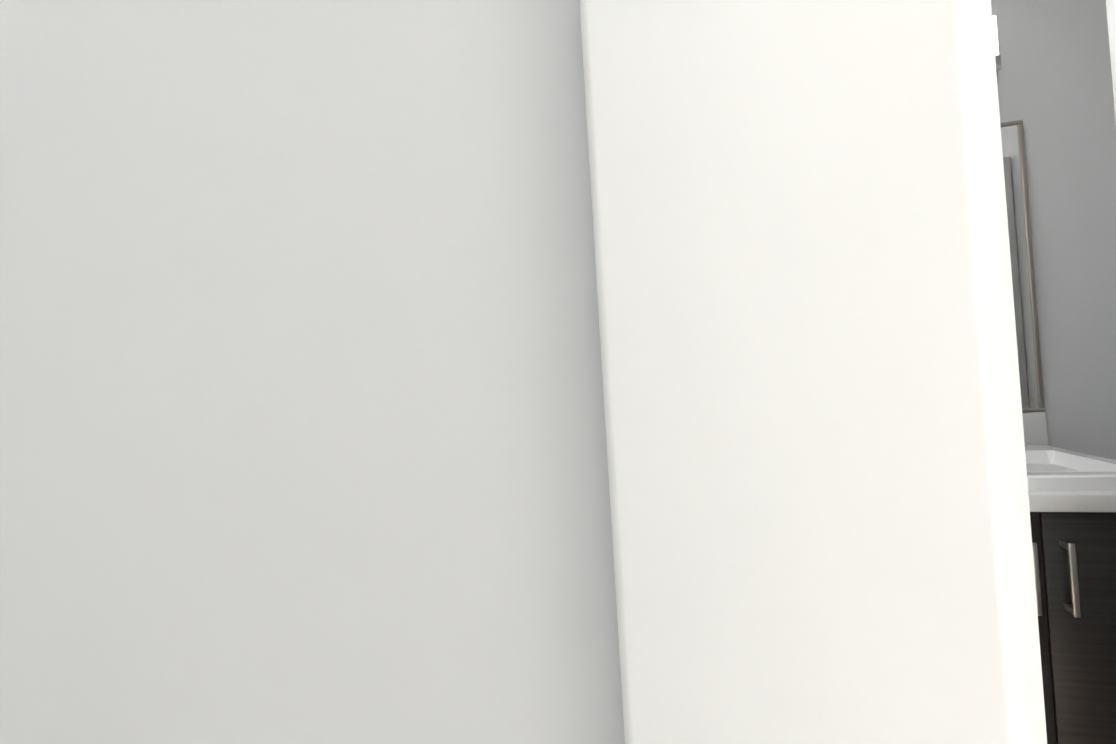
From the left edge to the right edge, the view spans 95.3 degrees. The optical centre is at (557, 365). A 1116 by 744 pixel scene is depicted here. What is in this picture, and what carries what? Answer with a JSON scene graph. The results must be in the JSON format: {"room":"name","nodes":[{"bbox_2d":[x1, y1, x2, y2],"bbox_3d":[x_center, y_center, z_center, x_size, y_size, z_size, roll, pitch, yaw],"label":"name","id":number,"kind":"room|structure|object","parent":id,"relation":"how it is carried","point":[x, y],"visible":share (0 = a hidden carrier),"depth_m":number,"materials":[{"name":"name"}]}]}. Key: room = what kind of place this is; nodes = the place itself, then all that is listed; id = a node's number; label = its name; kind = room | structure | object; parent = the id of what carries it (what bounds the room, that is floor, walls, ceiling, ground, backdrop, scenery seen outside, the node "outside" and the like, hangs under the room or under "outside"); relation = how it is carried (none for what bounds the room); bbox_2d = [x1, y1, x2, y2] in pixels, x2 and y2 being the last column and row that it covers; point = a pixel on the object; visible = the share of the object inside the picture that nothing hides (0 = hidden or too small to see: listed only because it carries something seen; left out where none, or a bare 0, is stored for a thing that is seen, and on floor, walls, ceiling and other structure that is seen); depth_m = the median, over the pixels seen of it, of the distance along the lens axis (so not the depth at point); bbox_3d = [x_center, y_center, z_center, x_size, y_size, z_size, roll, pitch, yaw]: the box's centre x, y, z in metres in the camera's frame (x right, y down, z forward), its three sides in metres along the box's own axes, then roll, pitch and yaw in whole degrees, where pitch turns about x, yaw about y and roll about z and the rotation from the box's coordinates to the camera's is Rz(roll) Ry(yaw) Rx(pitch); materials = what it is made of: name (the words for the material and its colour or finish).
{"room":"bathroom","nodes":[
{"label":"bathroom","id":0,"kind":"room"},
{"bbox_2d":[0,0,624,743],"bbox_3d":[-0.438,-0.043,0.341,4.290,2.440,0.120,-4,-1,14],"label":"wall","id":1,"kind":"structure","parent":0,"point":[302,424],"depth_m":0.19,"materials":[{"name":"white paint"}]},
{"bbox_2d":[579,0,1046,743],"bbox_3d":[0.418,0.027,0.130,0.850,2.190,0.181,-4,-1,14],"label":"door frame","id":2,"kind":"structure","parent":1,"relation":"attached to","point":[801,488],"depth_m":0.13,"materials":[{"name":"white paint"}]},
{"bbox_2d":[991,0,1115,459],"bbox_3d":[-0.003,-0.038,2.077,4.290,2.440,0.120,-4,-1,14],"label":"wall","id":3,"kind":"structure","parent":0,"point":[1055,88],"depth_m":1.61,"materials":[{"name":"white paint"}]},
{"bbox_2d":[992,15,1001,82],"bbox_3d":[1.123,-0.950,1.671,0.550,0.218,0.124,-4,-1,14],"label":"sconce","id":4,"kind":"object","parent":3,"relation":"attached to","point":[998,62],"visible":0.02,"depth_m":1.56,"materials":[{"name":"silver metal"}]},
{"bbox_2d":[1000,120,1044,411],"bbox_3d":[0.697,-0.269,1.829,1.685,0.932,0.021,-4,-1,14],"label":"mirror","id":5,"kind":"object","parent":3,"relation":"attached to","point":[1022,270],"visible":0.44,"depth_m":1.63,"materials":[{"name":"beige mirror"}]},
{"bbox_2d":[1022,412,1047,443],"bbox_3d":[0.726,0.259,1.818,1.690,0.121,0.021,-4,-1,14],"label":"backsplash","id":6,"kind":"structure","parent":3,"relation":"attached to","point":[1034,423],"depth_m":1.61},
{"bbox_3d":[-0.150,1.227,1.188,4.302,0.100,1.910,-4,-1,14],"label":"floor","id":7,"kind":"structure","parent":0,"visible":0},
{"bbox_2d":[1029,504,1115,743],"bbox_3d":[0.685,0.745,1.528,1.650,0.773,0.600,-4,-1,14],"label":"bathroom vanity","id":8,"kind":"object","parent":7,"relation":"on","point":[1074,549],"depth_m":1.13,"materials":[{"name":"brown wood"}]},
{"bbox_2d":[1028,492,1115,507],"bbox_3d":[0.662,0.339,1.543,1.690,0.040,0.584,-4,-1,14],"label":"countertop","id":9,"kind":"structure","parent":8,"relation":"on","point":[1036,499],"depth_m":1.12,"materials":[{"name":"white stone"}]},
{"bbox_2d":[1025,444,1115,491],"bbox_3d":[1.140,0.309,1.375,0.548,0.114,0.434,-4,-1,14],"label":"sink","id":10,"kind":"object","parent":9,"relation":"in","point":[1049,469],"depth_m":1.24,"materials":[{"name":"white ceramic"}]},
{"bbox_3d":[1.798,-0.170,0.704,0.120,2.440,1.670,-4,-1,14],"label":"wall","id":11,"kind":"structure","parent":0,"visible":0},
{"bbox_2d":[1106,0,1115,121],"bbox_3d":[1.360,0.058,0.756,0.774,2.022,0.156,-4,-1,14],"label":"hall door","id":12,"kind":"structure","parent":11,"relation":"in","point":[1111,11],"depth_m":0.87,"materials":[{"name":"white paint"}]}
]}

